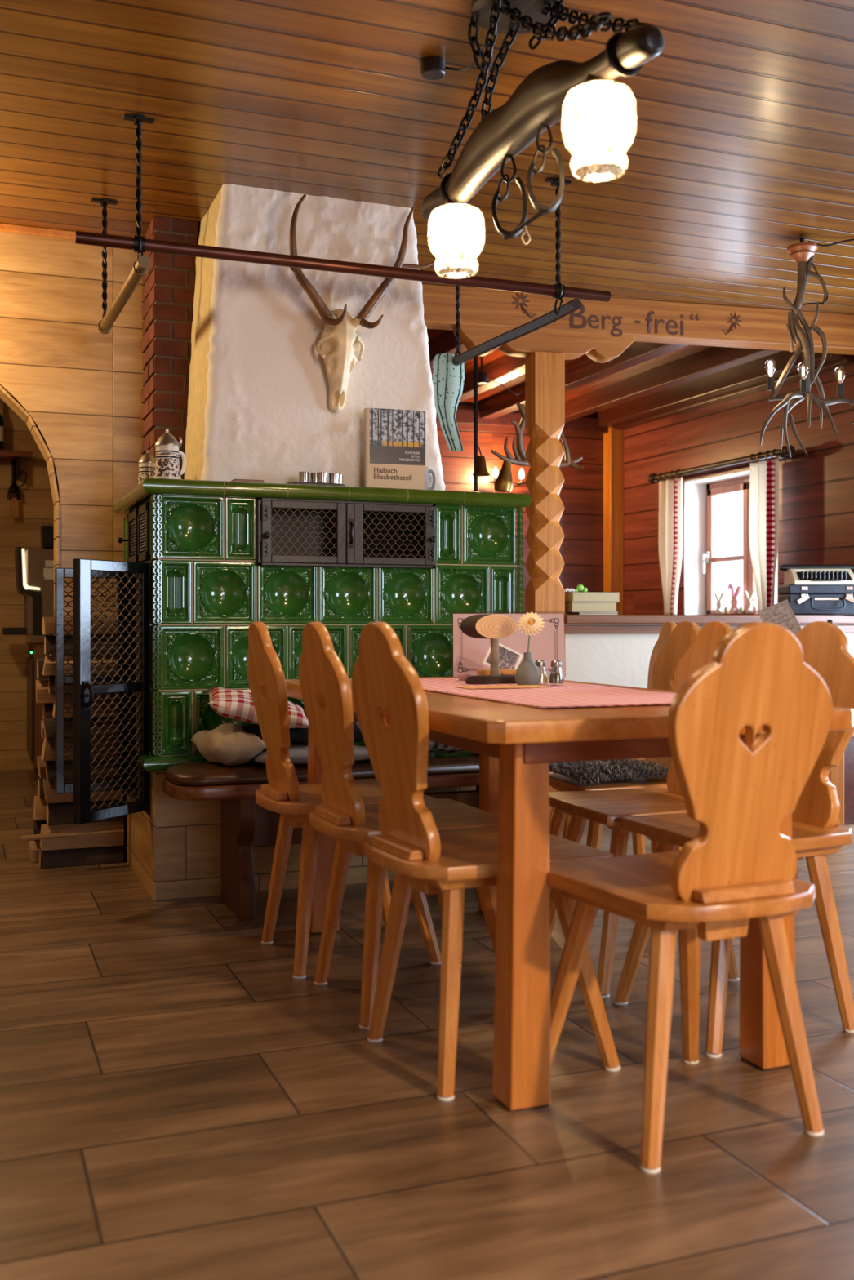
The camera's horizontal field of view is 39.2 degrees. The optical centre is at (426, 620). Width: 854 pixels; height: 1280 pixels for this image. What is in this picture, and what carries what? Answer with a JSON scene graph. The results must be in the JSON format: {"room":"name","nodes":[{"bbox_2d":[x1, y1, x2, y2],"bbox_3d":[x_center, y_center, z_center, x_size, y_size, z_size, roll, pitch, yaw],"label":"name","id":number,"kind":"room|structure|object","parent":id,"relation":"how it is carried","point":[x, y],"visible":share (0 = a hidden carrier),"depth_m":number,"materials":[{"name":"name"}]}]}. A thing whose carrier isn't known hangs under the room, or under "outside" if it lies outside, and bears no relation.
{"room":"traditional dwelling","nodes":[
{"label":"traditional dwelling","id":0,"kind":"room"},
{"bbox_2d":[0,397,54,770],"bbox_3d":[-3.411,-0.306,7.204,4.250,2.473,0.100,0,0,-21],"label":"wall","id":1,"kind":"structure","parent":0,"point":[36,506],"depth_m":7.48,"materials":[{"name":"brown wood"}]},
{"bbox_2d":[0,449,32,479],"bbox_3d":[-3.054,-0.958,7.181,1.300,0.155,0.199,0,0,-21],"label":"wall shelf","id":2,"kind":"object","parent":1,"relation":"attached to","point":[19,455],"visible":1,"depth_m":7.32,"materials":[{"name":"brown wood"}]},
{"bbox_2d":[7,459,26,517],"bbox_3d":[-2.541,-0.820,7.422,0.099,0.360,0.080,0,0,11],"label":"wall hook","id":3,"kind":"object","parent":2,"relation":"attached to","point":[14,488],"visible":0.98,"depth_m":7.42,"materials":[{"name":"black metal"}]},
{"bbox_2d":[0,231,144,786],"bbox_3d":[-2.462,-0.306,4.440,4.620,2.473,0.160,0,0,-21],"label":"wall","id":4,"kind":"structure","parent":0,"point":[81,386],"depth_m":4.77,"materials":[{"name":"brown wood"}]},
{"bbox_2d":[0,385,59,635],"bbox_3d":[-2.015,-0.056,4.614,1.139,1.968,0.169,0,0,-21],"label":"trim","id":5,"kind":"structure","parent":4,"relation":"attached to","point":[5,396],"depth_m":4.74,"materials":[{"name":"brown wood"}]},
{"bbox_2d":[0,222,75,239],"bbox_3d":[-2.858,-1.529,4.189,3.700,0.028,0.022,0,0,-21],"label":"trim","id":6,"kind":"structure","parent":4,"relation":"attached to","point":[8,228],"depth_m":4.70,"materials":[{"name":"brown wood"}]},
{"bbox_2d":[0,768,853,1279],"bbox_3d":[0.551,0.980,3.003,9.200,0.100,11.200,0,0,-21],"label":"floor","id":7,"kind":"structure","parent":0,"point":[176,1104],"depth_m":2.23,"materials":[{"name":"wood"}]},
{"bbox_2d":[28,840,40,862],"bbox_3d":[-1.388,0.888,4.709,0.336,0.083,0.116,0,0,-23],"label":"log","id":8,"kind":"object","parent":7,"relation":"on","point":[34,847],"visible":0.12,"depth_m":4.61,"materials":[{"name":"brown wood"}]},
{"bbox_2d":[32,819,47,840],"bbox_3d":[-1.378,0.807,4.701,0.322,0.074,0.111,0,0,-20],"label":"log","id":9,"kind":"object","parent":8,"relation":"on","point":[37,824],"visible":0.11,"depth_m":4.62,"materials":[{"name":"brown wood"}]},
{"bbox_2d":[32,795,47,820],"bbox_3d":[-1.377,0.725,4.710,0.321,0.086,0.111,0,0,-23],"label":"log","id":10,"kind":"object","parent":9,"relation":"on","point":[40,805],"visible":0.15,"depth_m":4.61,"materials":[{"name":"brown wood"}]},
{"bbox_2d":[26,635,49,767],"bbox_3d":[-1.998,0.468,7.347,0.851,0.765,0.645,0,0,-21],"label":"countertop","id":11,"kind":"structure","parent":7,"relation":"on","point":[35,741],"depth_m":6.93,"materials":[{"name":"brown"}]},
{"bbox_2d":[1,546,54,635],"bbox_3d":[-2.192,-0.171,7.158,0.650,0.510,0.368,0,0,-21],"label":"coffee machine","id":12,"kind":"object","parent":11,"relation":"on","point":[34,568],"visible":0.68,"depth_m":6.94,"materials":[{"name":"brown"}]},
{"bbox_2d":[1,626,27,635],"bbox_3d":[-2.387,0.061,7.081,0.230,0.043,0.330,0,0,-21],"label":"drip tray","id":13,"kind":"object","parent":12,"relation":"on","point":[5,630],"depth_m":6.91,"materials":[{"name":"black plastic"}]},
{"bbox_2d":[39,524,54,549],"bbox_3d":[-2.209,-0.492,7.134,0.180,0.152,0.170,0,0,-21],"label":"bean hopper","id":14,"kind":"object","parent":12,"relation":"on","point":[46,531],"visible":0.38,"depth_m":7.04,"materials":[{"name":"black plastic"}]},
{"bbox_2d":[39,845,123,868],"bbox_3d":[-1.325,0.897,4.594,0.304,0.063,0.111,0,0,-20],"label":"log","id":15,"kind":"object","parent":7,"relation":"on","point":[113,854],"visible":0.8,"depth_m":4.55,"materials":[{"name":"brown wood"}]},
{"bbox_2d":[40,821,124,850],"bbox_3d":[-1.323,0.818,4.598,0.303,0.090,0.115,0,0,-21],"label":"log","id":16,"kind":"object","parent":15,"relation":"on","point":[110,833],"visible":0.79,"depth_m":4.56,"materials":[{"name":"brown wood"}]},
{"bbox_2d":[21,832,76,840],"bbox_3d":[-1.420,0.810,4.503,0.201,0.022,0.024,0,0,-24],"label":"stick","id":17,"kind":"object","parent":16,"relation":"on","point":[51,835],"visible":1,"depth_m":4.50,"materials":[{"name":"brown wood"}]},
{"bbox_2d":[45,800,123,825],"bbox_3d":[-1.313,0.729,4.603,0.280,0.079,0.110,0,0,-22],"label":"log","id":18,"kind":"object","parent":16,"relation":"on","point":[62,813],"visible":0.45,"depth_m":4.53,"materials":[{"name":"brown wood"}]},
{"bbox_2d":[42,777,123,803],"bbox_3d":[-1.321,0.644,4.598,0.292,0.087,0.110,0,0,-21],"label":"log","id":19,"kind":"object","parent":18,"relation":"on","point":[51,797],"visible":0.35,"depth_m":4.53,"materials":[{"name":"brown wood"}]},
{"bbox_2d":[44,758,116,780],"bbox_3d":[-1.317,0.564,4.600,0.283,0.070,0.110,0,0,-21],"label":"log","id":20,"kind":"object","parent":19,"relation":"on","point":[50,765],"visible":0.31,"depth_m":4.56,"materials":[{"name":"brown wood"}]},
{"bbox_2d":[40,736,116,760],"bbox_3d":[-1.319,0.485,4.605,0.308,0.084,0.116,0,0,-22],"label":"log","id":21,"kind":"object","parent":20,"relation":"on","point":[48,747],"visible":0.32,"depth_m":4.54,"materials":[{"name":"brown wood"}]},
{"bbox_2d":[43,715,116,737],"bbox_3d":[-1.321,0.405,4.598,0.291,0.074,0.110,0,0,-21],"label":"log","id":22,"kind":"object","parent":21,"relation":"on","point":[48,723],"visible":0.36,"depth_m":4.54,"materials":[{"name":"brown wood"}]},
{"bbox_2d":[52,693,116,717],"bbox_3d":[-1.299,0.323,4.606,0.264,0.086,0.111,0,0,-21],"label":"log","id":23,"kind":"object","parent":22,"relation":"on","point":[68,705],"visible":0.27,"depth_m":4.57,"materials":[{"name":"brown wood"}]},
{"bbox_2d":[48,675,104,693],"bbox_3d":[-1.310,0.242,4.599,0.271,0.068,0.111,0,0,-20],"label":"log","id":24,"kind":"object","parent":23,"relation":"on","point":[51,678],"visible":0.18,"depth_m":4.53,"materials":[{"name":"brown wood"}]},
{"bbox_2d":[42,654,116,675],"bbox_3d":[-1.315,0.167,4.597,0.303,0.078,0.116,0,0,-20],"label":"log","id":25,"kind":"object","parent":24,"relation":"on","point":[49,662],"visible":0.35,"depth_m":4.54,"materials":[{"name":"brown wood"}]},
{"bbox_2d":[44,635,116,653],"bbox_3d":[-1.318,0.090,4.599,0.284,0.072,0.111,0,0,-21],"label":"log","id":26,"kind":"object","parent":25,"relation":"on","point":[49,640],"visible":0.39,"depth_m":4.55,"materials":[{"name":"brown wood"}]},
{"bbox_2d":[41,616,116,634],"bbox_3d":[-1.324,0.018,4.605,0.291,0.068,0.116,0,0,-23],"label":"log","id":27,"kind":"object","parent":26,"relation":"on","point":[48,623],"visible":0.41,"depth_m":4.55,"materials":[{"name":"brown wood"}]},
{"bbox_2d":[54,477,532,900],"bbox_3d":[-0.507,0.230,4.505,1.675,1.400,1.012,0,0,-21],"label":"stove","id":28,"kind":"object","parent":7,"relation":"on","point":[205,561],"visible":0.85,"depth_m":4.12,"materials":[{"name":"tile"}]},
{"bbox_2d":[132,500,156,749],"bbox_3d":[-0.436,0.033,4.636,1.332,0.915,0.800,0,0,-21],"label":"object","id":29,"kind":"object","parent":28,"relation":"in","point":[144,508],"depth_m":4.12,"materials":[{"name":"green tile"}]},
{"bbox_2d":[137,449,155,484],"bbox_3d":[-1.000,-0.545,4.332,0.096,0.149,0.078,0,0,-21],"label":"stein","id":30,"kind":"object","parent":28,"relation":"on","point":[146,463],"visible":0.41,"depth_m":4.30,"materials":[{"name":"ceramic"}]},
{"bbox_2d":[141,216,197,479],"bbox_3d":[-1.021,-1.007,4.739,0.174,1.073,0.321,0,0,-21],"label":"brick chimney","id":31,"kind":"object","parent":28,"relation":"on","point":[168,284],"visible":0.73,"depth_m":4.60,"materials":[{"name":"brown"}]},
{"bbox_2d":[153,428,186,479],"bbox_3d":[-0.866,-0.560,4.046,0.116,0.180,0.094,0,0,-21],"label":"stein","id":32,"kind":"object","parent":28,"relation":"on","point":[167,452],"visible":0.91,"depth_m":4.01,"materials":[{"name":"ceramic"}]},
{"bbox_2d":[183,183,445,490],"bbox_3d":[-0.487,-1.006,4.708,0.933,1.078,0.764,0,0,-21],"label":"hood","id":33,"kind":"object","parent":28,"relation":"on","point":[259,408],"visible":0.77,"depth_m":4.34,"materials":[{"name":"beige paint"}]},
{"bbox_2d":[288,194,437,413],"bbox_3d":[-0.244,-1.132,4.320,0.558,0.746,0.199,0,0,-21],"label":"skull","id":34,"kind":"object","parent":33,"relation":"attached to","point":[339,342],"visible":0.98,"depth_m":4.29},
{"bbox_2d":[364,408,425,489],"bbox_3d":[-0.117,-0.619,4.367,0.225,0.298,0.030,0,0,-17],"label":"book","id":35,"kind":"object","parent":28,"relation":"on","point":[394,439],"visible":1,"depth_m":4.35,"materials":[{"name":"beige paper"}]},
{"bbox_2d":[369,408,425,465],"bbox_3d":[-0.106,-0.668,4.356,0.210,0.200,0.001,0,0,-17],"label":"photo","id":36,"kind":"object","parent":35,"relation":"attached to","point":[397,437],"depth_m":4.35,"materials":[{"name":"black"}]},
{"bbox_2d":[162,751,479,921],"bbox_3d":[-0.197,0.699,4.014,1.341,0.470,0.333,0,0,-21],"label":"bench","id":37,"kind":"object","parent":7,"relation":"on","point":[246,825],"visible":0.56,"depth_m":3.79,"materials":[{"name":"brown wood"}]},
{"bbox_2d":[190,723,266,765],"bbox_3d":[-0.643,0.400,3.869,0.170,0.127,0.290,0,0,-27],"label":"cushion","id":38,"kind":"object","parent":37,"relation":"on","point":[228,744],"visible":0.99,"depth_m":3.78,"materials":[{"name":"beige fabric"}]},
{"bbox_2d":[253,743,369,764],"bbox_3d":[-0.377,0.434,3.930,0.440,0.065,0.260,0,0,-21],"label":"cushion","id":39,"kind":"object","parent":37,"relation":"on","point":[298,753],"visible":0.32,"depth_m":3.82,"materials":[{"name":"grey fabric"}]},
{"bbox_2d":[240,723,308,744],"bbox_3d":[-0.476,0.370,3.950,0.260,0.093,0.250,0,0,-27],"label":"folded blanket","id":40,"kind":"object","parent":39,"relation":"on","point":[297,735],"visible":0.24,"depth_m":3.87,"materials":[{"name":"black fabric"}]},
{"bbox_2d":[206,686,308,728],"bbox_3d":[-0.550,0.284,3.910,0.338,0.129,0.279,0,0,-13],"label":"cushion","id":41,"kind":"object","parent":40,"relation":"on","point":[235,704],"visible":0.64,"depth_m":3.81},
{"bbox_2d":[427,740,462,752],"bbox_3d":[-0.028,0.392,4.108,0.359,0.126,0.260,0,0,-27],"label":"cushion","id":42,"kind":"object","parent":37,"relation":"on","point":[432,745],"visible":0.08,"depth_m":4.04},
{"bbox_2d":[246,621,440,978],"bbox_3d":[-0.252,0.466,3.348,0.483,0.929,0.424,0,0,-21],"label":"chair","id":43,"kind":"object","parent":7,"relation":"on","point":[283,794],"visible":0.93,"depth_m":3.24,"materials":[{"name":"brown wood"}]},
{"bbox_2d":[298,621,497,1029],"bbox_3d":[-0.061,0.466,2.963,0.483,0.929,0.424,0,0,-22],"label":"chair","id":44,"kind":"object","parent":7,"relation":"on","point":[324,684],"visible":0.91,"depth_m":2.85,"materials":[{"name":"brown wood"}]},
{"bbox_2d":[351,621,620,1101],"bbox_3d":[0.102,0.466,2.562,0.483,0.929,0.424,0,0,-25],"label":"chair","id":45,"kind":"object","parent":7,"relation":"on","point":[389,698],"visible":0.93,"depth_m":2.45,"materials":[{"name":"brown wood"}]},
{"bbox_2d":[524,351,564,815],"bbox_3d":[0.561,-0.167,5.709,0.147,2.193,0.147,0,0,-14],"label":"carved post","id":46,"kind":"object","parent":7,"relation":"on","point":[544,371],"visible":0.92,"depth_m":5.64,"materials":[{"name":"wood"}]},
{"bbox_2d":[453,324,635,363],"bbox_3d":[0.562,-1.314,5.702,0.880,0.120,0.120,0,0,-14],"label":"bracket","id":47,"kind":"object","parent":46,"relation":"on","point":[601,348],"visible":0.86,"depth_m":5.66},
{"bbox_2d":[284,676,853,1111],"bbox_3d":[0.206,0.555,3.046,0.822,0.750,1.630,0,0,-21],"label":"dining table","id":48,"kind":"object","parent":7,"relation":"on","point":[515,744],"visible":0.47,"depth_m":2.29,"materials":[{"name":"brown wood"}]},
{"bbox_2d":[419,677,675,707],"bbox_3d":[0.253,0.176,3.096,0.514,0.004,1.244,0,0,-21],"label":"table runner","id":49,"kind":"object","parent":48,"relation":"on","point":[564,695],"visible":0.62,"depth_m":2.86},
{"bbox_2d":[460,613,516,684],"bbox_3d":[0.178,0.078,3.343,0.196,0.192,0.095,0,0,-21],"label":"table sign","id":50,"kind":"object","parent":49,"relation":"on","point":[494,627],"visible":0.97,"depth_m":3.32,"materials":[{"name":"brown wood"}]},
{"bbox_2d":[476,668,515,675],"bbox_3d":[0.201,0.157,3.469,0.110,0.034,0.046,0,0,-4],"label":"wooden holder","id":51,"kind":"object","parent":49,"relation":"on","point":[479,671],"visible":0.3,"depth_m":3.45,"materials":[{"name":"brown wood"}]},
{"bbox_2d":[482,643,523,670],"bbox_3d":[0.224,0.113,3.530,0.122,0.110,0.017,0,0,-1],"label":"photo card","id":52,"kind":"object","parent":49,"relation":"on","point":[508,658],"visible":0.56,"depth_m":3.53,"materials":[{"name":"paper"}]},
{"bbox_2d":[455,684,550,688],"bbox_3d":[0.198,0.173,3.134,0.230,0.002,0.090,0,0,-15],"label":"tray","id":53,"kind":"object","parent":49,"relation":"on","point":[511,686],"visible":1,"depth_m":3.11,"materials":[{"name":"brown wood"}]},
{"bbox_2d":[453,613,564,676],"bbox_3d":[0.254,0.070,3.723,0.352,0.209,0.045,0,0,0],"label":"menu board","id":54,"kind":"object","parent":49,"relation":"on","point":[469,653],"visible":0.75,"depth_m":3.72,"materials":[{"name":"pink paper"}]},
{"bbox_2d":[515,612,544,684],"bbox_3d":[0.273,0.075,3.243,0.069,0.197,0.069,0,0,45],"label":"flower vase","id":55,"kind":"object","parent":49,"relation":"on","point":[527,673],"visible":0.94,"depth_m":3.23,"materials":[{"name":"grey ceramic"}]},
{"bbox_2d":[549,660,563,683],"bbox_3d":[0.351,0.141,3.252,0.043,0.066,0.043,0,0,-21],"label":"shaker","id":56,"kind":"object","parent":49,"relation":"on","point":[553,677],"visible":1,"depth_m":3.24,"materials":[{"name":"silver metal"}]},
{"bbox_2d":[549,621,675,838],"bbox_3d":[0.695,0.466,4.536,0.483,0.929,0.424,0,0,-3],"label":"chair","id":57,"kind":"object","parent":7,"relation":"on","point":[668,627],"visible":0.2,"depth_m":4.58,"materials":[{"name":"brown wood"}]},
{"bbox_2d":[548,621,700,854],"bbox_3d":[0.601,0.466,3.686,0.483,0.929,0.424,0,0,-17],"label":"chair","id":58,"kind":"object","parent":7,"relation":"on","point":[682,637],"visible":0.23,"depth_m":3.74,"materials":[{"name":"brown wood"}]},
{"bbox_2d":[548,758,668,785],"bbox_3d":[0.548,0.446,3.664,0.410,0.053,0.443,0,0,-21],"label":"sheepskin","id":59,"kind":"object","parent":58,"relation":"on","point":[584,772],"visible":0.74,"depth_m":3.56,"materials":[{"name":"grey fur"}]},
{"bbox_2d":[548,621,738,998],"bbox_3d":[0.584,0.466,3.219,0.483,0.929,0.424,0,0,-19],"label":"chair","id":60,"kind":"object","parent":7,"relation":"on","point":[606,807],"visible":0.38,"depth_m":3.21,"materials":[{"name":"brown wood"}]},
{"bbox_2d":[546,621,832,1173],"bbox_3d":[0.477,0.466,2.245,0.424,0.929,0.483,0,0,-24],"label":"chair","id":61,"kind":"object","parent":7,"relation":"on","point":[739,867],"visible":0.98,"depth_m":2.07,"materials":[{"name":"brown wood"}]},
{"bbox_2d":[613,621,853,1057],"bbox_3d":[0.749,0.466,2.822,0.483,0.929,0.424,0,0,-22],"label":"chair","id":62,"kind":"object","parent":7,"relation":"on","point":[817,832],"visible":0.44,"depth_m":2.77,"materials":[{"name":"brown wood"}]},
{"bbox_2d":[794,752,844,878],"bbox_3d":[1.513,0.555,4.727,0.770,0.750,0.770,0,0,-15],"label":"chair","id":63,"kind":"object","parent":7,"relation":"on","point":[836,775],"visible":0.05,"depth_m":5.08,"materials":[{"name":"brown wood"}]},
{"bbox_2d":[757,599,801,635],"bbox_3d":[1.427,0.045,4.773,0.207,0.262,0.052,0,0,-4],"label":"booklet","id":64,"kind":"object","parent":63,"relation":"on","point":[781,613],"visible":0.39,"depth_m":4.79,"materials":[{"name":"brown"}]},
{"bbox_2d":[844,732,853,825],"bbox_3d":[1.854,0.710,5.589,1.360,0.440,0.360,0,0,-21],"label":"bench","id":65,"kind":"object","parent":7,"relation":"on","point":[849,751],"visible":0.03,"depth_m":5.46,"materials":[{"name":"brown wood"}]},
{"bbox_2d":[0,0,853,404],"bbox_3d":[-0.056,-1.584,2.633,7.800,0.118,10.950,0,0,-21],"label":"ceiling","id":66,"kind":"structure","parent":0,"point":[731,146],"depth_m":3.78,"materials":[{"name":"brown wood"}]},
{"bbox_2d":[75,113,610,365],"bbox_3d":[-0.380,-1.301,4.385,1.829,0.482,1.052,0,0,-21],"label":"drying rack","id":67,"kind":"object","parent":66,"relation":"hanging from","point":[139,244],"visible":0.97,"depth_m":3.98,"materials":[{"name":"brown wood"}]},
{"bbox_2d":[432,352,464,451],"bbox_3d":[0.094,-0.921,5.066,0.145,0.404,0.091,0,0,-21],"label":"cloth","id":68,"kind":"object","parent":67,"relation":"hanging from","point":[448,379],"visible":0.95,"depth_m":5.04,"materials":[{"name":"teal"}]},
{"bbox_2d":[420,33,490,79],"bbox_3d":[0.101,-1.520,3.218,0.084,0.044,0.310,0,0,-40],"label":"ceiling box","id":69,"kind":"object","parent":66,"relation":"attached to","point":[432,68],"visible":0.83,"depth_m":3.28,"materials":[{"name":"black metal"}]},
{"bbox_2d":[471,356,490,491],"bbox_3d":[0.305,-1.114,6.736,0.104,0.820,0.104,0,0,-21],"label":"bell rope","id":70,"kind":"object","parent":66,"relation":"hanging from","point":[479,462],"visible":0.96,"depth_m":6.75,"materials":[{"name":"black metal"}]},
{"bbox_2d":[477,355,521,395],"bbox_3d":[0.416,-1.418,6.919,0.284,0.212,0.064,0,0,-21],"label":"light","id":71,"kind":"object","parent":66,"relation":"attached to","point":[482,378],"visible":0.87,"depth_m":6.86,"materials":[{"name":"black plastic"}]},
{"bbox_2d":[421,0,664,248],"bbox_3d":[0.230,-1.231,2.972,0.229,0.621,1.244,0,0,-26],"label":"lamp","id":72,"kind":"object","parent":66,"relation":"hanging from","point":[554,91],"visible":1,"depth_m":2.90,"materials":[{"name":"brown wood"}]},
{"bbox_2d":[444,199,468,216],"bbox_3d":[0.082,-1.165,3.350,0.068,0.045,0.067,0,0,-21],"label":"socket","id":73,"kind":"object","parent":72,"relation":"attached to","point":[452,207],"depth_m":3.33,"materials":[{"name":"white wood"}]},
{"bbox_2d":[582,73,614,101],"bbox_3d":[0.373,-1.165,2.600,0.068,0.045,0.067,0,0,-21],"label":"socket","id":74,"kind":"object","parent":72,"relation":"attached to","point":[596,86],"depth_m":2.58,"materials":[{"name":"white wood"}]},
{"bbox_2d":[477,341,688,419],"bbox_3d":[0.854,-1.469,7.255,0.100,0.118,2.570,0,0,-21],"label":"beam","id":75,"kind":"structure","parent":66,"relation":"attached to","point":[585,371],"depth_m":6.95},
{"bbox_2d":[422,284,853,355],"bbox_3d":[1.145,-1.449,5.845,2.700,0.187,0.133,0,0,-14],"label":"beam","id":76,"kind":"structure","parent":66,"relation":"attached to","point":[649,321],"depth_m":5.76,"materials":[{"name":"brown"}]},
{"bbox_2d":[511,292,536,318],"bbox_3d":[0.456,-1.477,5.603,0.121,0.125,0.004,0,0,-14],"label":"flower","id":77,"kind":"object","parent":76,"relation":"on","point":[523,304],"depth_m":5.60,"materials":[{"name":"brown paint"}]},
{"bbox_2d":[721,312,742,335],"bbox_3d":[1.491,-1.453,5.866,0.110,0.114,0.004,0,0,-14],"label":"flower","id":78,"kind":"object","parent":76,"relation":"on","point":[731,322],"depth_m":5.87,"materials":[{"name":"brown paint"}]},
{"bbox_2d":[564,346,782,422],"bbox_3d":[1.348,-1.469,7.447,0.100,0.118,2.570,0,0,-21],"label":"beam","id":79,"kind":"structure","parent":66,"relation":"attached to","point":[715,359],"depth_m":7.18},
{"bbox_2d":[593,350,844,426],"bbox_3d":[1.731,-1.469,7.595,0.100,0.118,2.570,0,0,-21],"label":"beam","id":80,"kind":"structure","parent":66,"relation":"attached to","point":[755,371],"depth_m":7.46,"materials":[{"name":"wood"}]},
{"bbox_2d":[759,237,853,457],"bbox_3d":[1.701,-1.043,4.787,0.806,1.000,0.223,0,0,-1],"label":"antler chandelier","id":81,"kind":"object","parent":66,"relation":"hanging from","point":[802,252],"visible":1,"depth_m":4.81,"materials":[{"name":"brown wood"}]},
{"bbox_2d":[435,403,603,614],"bbox_3d":[0.180,-0.306,8.425,3.170,2.473,0.100,0,0,-21],"label":"wall","id":82,"kind":"structure","parent":0,"point":[581,492],"depth_m":8.70,"materials":[{"name":"wood"}]},
{"bbox_2d":[427,329,466,370],"bbox_3d":[-0.078,-1.469,6.893,0.100,0.118,2.570,0,0,-21],"label":"trim","id":83,"kind":"structure","parent":82,"relation":"attached to","point":[445,342],"depth_m":6.33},
{"bbox_2d":[435,354,524,412],"bbox_3d":[0.416,-1.469,7.085,0.100,0.118,2.570,0,0,-21],"label":"trim","id":84,"kind":"structure","parent":82,"relation":"attached to","point":[505,368],"depth_m":7.00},
{"bbox_2d":[435,408,608,434],"bbox_3d":[0.073,-1.420,8.287,2.870,0.100,0.080,0,0,-21],"label":"trim","id":85,"kind":"structure","parent":82,"relation":"attached to","point":[463,416],"depth_m":8.45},
{"bbox_2d":[490,402,582,492],"bbox_3d":[0.601,-1.055,6.633,0.590,0.710,0.119,0,0,-25],"label":"lamp","id":86,"kind":"object","parent":82,"relation":"hanging from","point":[504,481],"visible":0.81,"depth_m":6.57,"materials":[{"name":"black metal"}]},
{"bbox_2d":[564,614,853,688],"bbox_3d":[1.525,0.451,5.996,1.860,0.958,0.265,0,0,-14],"label":"wall","id":87,"kind":"structure","parent":0,"point":[602,649],"depth_m":5.75,"materials":[{"name":"beige paint"}]},
{"bbox_2d":[567,612,617,614],"bbox_3d":[0.802,-0.035,5.795,0.200,0.012,0.150,0,0,-14],"label":"book","id":88,"kind":"object","parent":87,"relation":"on","point":[568,613],"visible":0.86,"depth_m":5.73,"materials":[{"name":"beige paper"}]},
{"bbox_2d":[564,601,617,612],"bbox_3d":[0.778,-0.065,5.789,0.235,0.048,0.160,0,0,-16],"label":"book","id":89,"kind":"object","parent":88,"relation":"on","point":[570,606],"visible":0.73,"depth_m":5.71,"materials":[{"name":"brown paper"}]},
{"bbox_2d":[564,591,619,602],"bbox_3d":[0.782,-0.113,5.790,0.250,0.046,0.170,0,0,-18],"label":"book","id":90,"kind":"object","parent":89,"relation":"on","point":[570,596],"visible":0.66,"depth_m":5.71,"materials":[{"name":"brown paper"}]},
{"bbox_2d":[777,584,853,614],"bbox_3d":[2.008,-0.105,6.104,0.374,0.152,0.281,0,0,4],"label":"case","id":91,"kind":"object","parent":87,"relation":"on","point":[803,599],"visible":0.98,"depth_m":6.00,"materials":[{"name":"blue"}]},
{"bbox_2d":[778,564,853,585],"bbox_3d":[2.008,-0.236,6.113,0.379,0.110,0.238,0,0,4],"label":"typewriter","id":92,"kind":"object","parent":91,"relation":"on","point":[796,574],"visible":1,"depth_m":6.07,"materials":[{"name":"beige"}]},
{"bbox_2d":[623,364,853,615],"bbox_3d":[3.348,-0.306,3.894,0.060,2.473,10.840,0,0,-21],"label":"wall","id":93,"kind":"structure","parent":0,"point":[816,488],"depth_m":7.30,"materials":[{"name":"wood"}]},
{"bbox_2d":[603,426,623,614],"bbox_3d":[1.365,-0.240,8.772,0.110,2.340,0.110,0,0,-21],"label":"trim","id":94,"kind":"structure","parent":93,"relation":"attached to","point":[613,441],"depth_m":8.73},
{"bbox_2d":[647,444,799,483],"bbox_3d":[1.836,-0.968,7.512,0.143,0.069,1.500,0,0,-21],"label":"curtain rod","id":95,"kind":"object","parent":93,"relation":"attached to","point":[783,453],"visible":0.96,"depth_m":7.34,"materials":[{"name":"brown wood"}]},
{"bbox_2d":[658,476,682,614],"bbox_3d":[1.617,-0.486,7.969,0.048,0.903,0.310,0,0,-21],"label":"curtain","id":96,"kind":"object","parent":95,"relation":"hanging from","point":[670,491],"visible":0.98,"depth_m":7.96,"materials":[{"name":"fabric"}]},
{"bbox_2d":[748,457,778,614],"bbox_3d":[1.980,-0.486,7.032,0.047,0.903,0.283,0,0,-21],"label":"curtain","id":97,"kind":"object","parent":95,"relation":"hanging from","point":[763,518],"visible":0.93,"depth_m":7.03,"materials":[{"name":"fabric"}]},
{"bbox_2d":[613,354,853,430],"bbox_3d":[1.824,-1.440,7.631,0.080,0.100,2.570,0,0,-21],"label":"trim","id":98,"kind":"structure","parent":93,"relation":"attached to","point":[848,359],"depth_m":7.45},
{"bbox_3d":[3.488,-0.306,3.949,0.240,2.473,10.840,0,0,-21],"label":"wall","id":99,"kind":"structure","parent":0,"visible":0},
{"bbox_2d":[702,475,757,614],"bbox_3d":[2.051,-0.453,7.615,0.128,0.937,0.971,0,0,-21],"label":"window","id":100,"kind":"structure","parent":99,"relation":"in","point":[713,490],"depth_m":7.93,"materials":[{"name":"brown wood"}]},
{"bbox_2d":[684,468,777,614],"bbox_3d":[2.034,-0.450,7.608,0.286,0.970,0.999,0,0,-21],"label":"window frame","id":101,"kind":"structure","parent":99,"relation":"attached to","point":[695,490],"depth_m":8.04,"materials":[{"name":"white paint"}]},
{"bbox_2d":[708,583,757,614],"bbox_3d":[1.963,-0.111,7.658,0.050,0.253,0.490,0,0,-21],"label":"figurines","id":102,"kind":"object","parent":101,"relation":"on","point":[734,610],"visible":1,"depth_m":7.63,"materials":[{"name":"white"}]},
{"bbox_3d":[-1.359,0.492,4.715,0.277,0.072,0.110,0,0,-22],"label":"log","id":103,"kind":"object","parent":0,"visible":0},
{"bbox_2d":[40,720,45,738],"bbox_3d":[-1.363,0.420,4.710,0.290,0.068,0.115,0,0,-20],"label":"log","id":104,"kind":"object","parent":103,"relation":"on","point":[43,736],"visible":0.08,"depth_m":4.62,"materials":[{"name":"brown wood"}]},
{"bbox_2d":[42,702,54,719],"bbox_3d":[-1.360,0.352,4.715,0.286,0.063,0.110,0,0,-22],"label":"log","id":105,"kind":"object","parent":104,"relation":"on","point":[47,710],"visible":0.12,"depth_m":4.63,"materials":[{"name":"brown wood"}]},
{"bbox_2d":[35,680,71,703],"bbox_3d":[-1.372,0.273,4.703,0.310,0.090,0.113,0,0,-20],"label":"log","id":106,"kind":"object","parent":105,"relation":"on","point":[42,695],"visible":0.22,"depth_m":4.61,"materials":[{"name":"brown wood"}]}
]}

